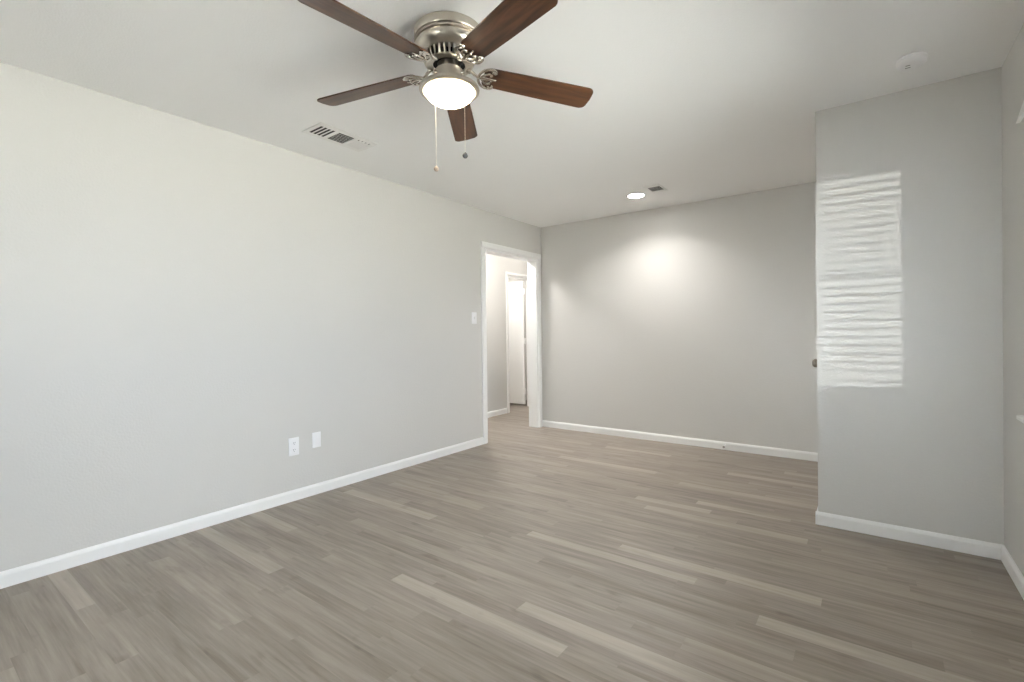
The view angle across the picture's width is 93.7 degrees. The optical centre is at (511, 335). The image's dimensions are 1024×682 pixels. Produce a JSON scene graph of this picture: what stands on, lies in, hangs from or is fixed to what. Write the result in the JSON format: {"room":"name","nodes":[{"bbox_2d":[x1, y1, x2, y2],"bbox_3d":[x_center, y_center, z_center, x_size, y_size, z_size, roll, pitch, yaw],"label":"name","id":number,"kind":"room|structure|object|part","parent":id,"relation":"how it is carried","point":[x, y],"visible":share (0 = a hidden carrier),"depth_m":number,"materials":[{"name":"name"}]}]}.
{"room":"empty living room","nodes":[
{"label":"empty living room","id":0,"kind":"room"},
{"bbox_2d":[0,62,542,571],"bbox_3d":[-1.771,-0.012,3.140,0.130,2.540,6.978,0,0,37],"label":"wall","id":1,"kind":"structure","parent":0,"point":[182,300],"depth_m":2.87,"materials":[{"name":"grey paint"}]},
{"bbox_2d":[0,437,483,588],"bbox_3d":[-2.004,1.125,2.698,0.013,0.075,5.706,0,0,37],"label":"baseboard","id":2,"kind":"structure","parent":1,"relation":"attached to","point":[24,573],"depth_m":2.87,"materials":[{"name":"white paint"}]},
{"bbox_2d":[288,437,298,455],"bbox_3d":[-1.522,0.777,3.351,0.009,0.124,0.075,0,0,37],"label":"power outlet","id":3,"kind":"object","parent":1,"relation":"attached to","point":[293,442],"visible":1,"depth_m":3.35,"materials":[{"name":"white plastic"}]},
{"bbox_2d":[312,431,320,447],"bbox_3d":[-1.420,0.759,3.489,0.007,0.110,0.066,0,0,37],"label":"blank wall plate","id":4,"kind":"object","parent":1,"relation":"attached to","point":[316,436],"visible":1,"depth_m":3.49,"materials":[{"name":"white plastic"}]},
{"bbox_2d":[472,312,476,323],"bbox_3d":[-0.379,-0.176,4.883,0.022,0.116,0.072,0,0,37],"label":"light switch","id":5,"kind":"object","parent":1,"relation":"attached to","point":[474,314],"visible":1,"depth_m":4.89,"materials":[{"name":"white plastic"}]},
{"bbox_2d":[480,241,541,443],"bbox_3d":[-0.034,0.071,5.470,0.162,2.108,1.117,0,0,37],"label":"door frame","id":6,"kind":"structure","parent":1,"relation":"attached to","point":[533,260],"depth_m":5.82,"materials":[{"name":"white paint"}]},
{"bbox_2d":[486,254,526,411],"bbox_3d":[-0.565,-0.044,6.345,0.110,2.540,4.100,0,0,37],"label":"wall","id":7,"kind":"structure","parent":0,"point":[497,267],"depth_m":6.73,"materials":[{"name":"grey paint"}]},
{"bbox_2d":[488,408,506,417],"bbox_3d":[-0.503,1.088,6.315,0.013,0.075,3.860,0,0,37],"label":"baseboard","id":8,"kind":"structure","parent":7,"relation":"attached to","point":[500,411],"depth_m":6.71,"materials":[{"name":"white paint"}]},
{"bbox_2d":[508,281,525,403],"bbox_3d":[0.000,0.118,7.626,0.542,1.920,0.051,0,0,37],"label":"door","id":9,"kind":"structure","parent":7,"relation":"in","point":[517,340],"depth_m":7.55,"materials":[{"name":"white paint"}]},
{"bbox_2d":[506,272,528,412],"bbox_3d":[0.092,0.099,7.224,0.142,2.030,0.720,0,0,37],"label":"door frame","id":10,"kind":"structure","parent":7,"relation":"attached to","point":[508,274],"depth_m":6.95,"materials":[{"name":"white paint"}]},
{"bbox_2d":[0,400,1023,681],"bbox_3d":[-0.527,1.152,3.465,6.400,0.020,8.900,0,0,37],"label":"floor","id":11,"kind":"structure","parent":0,"point":[526,554],"depth_m":2.14,"materials":[{"name":"grey laminate"}]},
{"bbox_2d":[0,0,1023,227],"bbox_3d":[-0.564,-1.357,3.439,6.400,0.120,8.930,0,0,37],"label":"ceiling","id":12,"kind":"structure","parent":0,"point":[699,100],"depth_m":2.39,"materials":[{"name":"white paint"}]},
{"bbox_2d":[301,122,377,151],"bbox_3d":[-1.115,-1.286,3.134,0.216,0.007,0.424,0,0,37],"label":"ceiling vent","id":13,"kind":"object","parent":12,"relation":"in","point":[323,131],"visible":1,"depth_m":3.12,"materials":[{"name":"grey metal"}]},
{"bbox_2d":[298,0,592,171],"bbox_3d":[-0.299,-1.007,2.016,1.274,0.570,1.221,0,0,37],"label":"ceiling fan","id":14,"kind":"object","parent":12,"relation":"hanging from","point":[449,44],"visible":1,"depth_m":1.96,"materials":[{"name":"brown wood"}]},
{"bbox_3d":[-0.513,-1.107,1.731,0.129,0.006,0.512,15,13,35],"label":"blade","id":15,"kind":"part","parent":14,"relation":"part of","materials":[{"name":"brown wood"}]},
{"bbox_3d":[-0.652,-1.113,2.187,0.512,0.006,0.129,-4,12,19],"label":"blade","id":16,"kind":"part","parent":14,"relation":"part of","materials":[{"name":"brown wood"}]},
{"bbox_3d":[-0.267,-1.016,2.055,0.208,0.062,0.208,0,0,37],"label":"lamp shade","id":17,"kind":"part","parent":14,"relation":"part of","materials":[{"name":"white glass"}]},
{"bbox_3d":[-0.261,-1.119,2.460,0.129,0.006,0.512,-13,-3,0],"label":"blade","id":18,"kind":"part","parent":14,"relation":"part of","materials":[{"name":"brown wood"}]},
{"bbox_3d":[-0.193,-0.895,1.960,0.003,0.304,0.002,0,0,37],"label":"pull chain","id":19,"kind":"part","parent":14,"relation":"part of","materials":[{"name":"beige"}]},
{"bbox_3d":[-0.036,-1.111,1.722,0.129,0.006,0.512,15,-5,-35],"label":"blade","id":20,"kind":"part","parent":14,"relation":"part of","materials":[{"name":"brown wood"}]},
{"bbox_3d":[0.119,-1.117,2.172,0.512,0.006,0.129,3,-14,-17],"label":"blade","id":21,"kind":"part","parent":14,"relation":"part of","materials":[{"name":"brown wood"}]},
{"bbox_2d":[626,193,645,198],"bbox_3d":[1.173,-1.319,4.539,0.182,0.007,0.182,0,0,37],"label":"recessed light","id":22,"kind":"object","parent":12,"relation":"in","point":[632,195],"visible":1,"depth_m":4.53,"materials":[{"name":"white plastic"}]},
{"bbox_2d":[643,184,667,192],"bbox_3d":[1.290,-1.320,4.321,0.142,0.007,0.250,0,0,37],"label":"ceiling vent","id":23,"kind":"object","parent":12,"relation":"in","point":[655,188],"visible":1,"depth_m":4.32,"materials":[{"name":"grey metal"}]},
{"bbox_2d":[895,51,927,71],"bbox_3d":[1.902,-1.299,2.287,0.120,0.040,0.120,0,0,37],"label":"smoke detector","id":24,"kind":"object","parent":12,"relation":"attached to","point":[911,61],"visible":1,"depth_m":2.26,"materials":[{"name":"white plastic"}]},
{"bbox_2d":[541,182,817,452],"bbox_3d":[1.909,-0.063,4.823,4.020,2.540,0.120,0,0,37],"label":"wall","id":25,"kind":"structure","parent":0,"point":[698,319],"depth_m":4.83,"materials":[{"name":"grey paint"}]},
{"bbox_2d":[542,420,817,461],"bbox_3d":[1.569,1.073,5.009,2.980,0.075,0.013,0,0,37],"label":"baseboard","id":26,"kind":"structure","parent":25,"relation":"attached to","point":[787,453],"depth_m":4.83,"materials":[{"name":"white paint"}]},
{"bbox_2d":[815,67,1003,544],"bbox_3d":[2.151,-0.053,2.653,0.780,2.540,0.110,0,0,37],"label":"wall","id":27,"kind":"structure","parent":0,"point":[909,252],"depth_m":2.58,"materials":[{"name":"grey paint"}]},
{"bbox_2d":[1002,23,1023,575],"bbox_3d":[1.383,-0.034,0.863,0.130,2.540,7.098,0,0,37],"label":"wall","id":28,"kind":"structure","parent":0,"point":[1013,65],"depth_m":2.20,"materials":[{"name":"grey paint"}]},
{"bbox_2d":[1016,415,1023,422],"bbox_3d":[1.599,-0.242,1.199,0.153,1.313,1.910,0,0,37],"label":"window sill","id":29,"kind":"structure","parent":28,"relation":"in","point":[1018,417],"depth_m":1.97,"materials":[{"name":"white paint"}]},
{"bbox_2d":[1016,101,1023,122],"bbox_3d":[1.559,-0.827,1.221,0.088,0.234,1.760,0,0,37],"label":"window blind","id":30,"kind":"object","parent":28,"relation":"attached to","point":[1021,113],"visible":1,"depth_m":1.91,"materials":[{"name":"white plastic"}]},
{"bbox_3d":[2.357,-0.060,3.491,0.110,2.540,1.480,0,0,37],"label":"wall","id":31,"kind":"structure","parent":0,"visible":0},
{"bbox_2d":[812,359,816,366],"bbox_3d":[2.292,0.093,3.507,0.114,2.010,0.800,0,0,37],"label":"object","id":32,"kind":"structure","parent":31,"relation":"in","point":[814,362],"depth_m":3.24,"materials":[{"name":"silver metal"}]},
{"bbox_2d":[815,507,1023,599],"bbox_3d":[1.029,1.101,1.149,0.793,0.075,6.848,0,0,37],"label":"baseboard","id":33,"kind":"structure","parent":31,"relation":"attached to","point":[922,537],"depth_m":2.54,"materials":[{"name":"white paint"}]}
]}

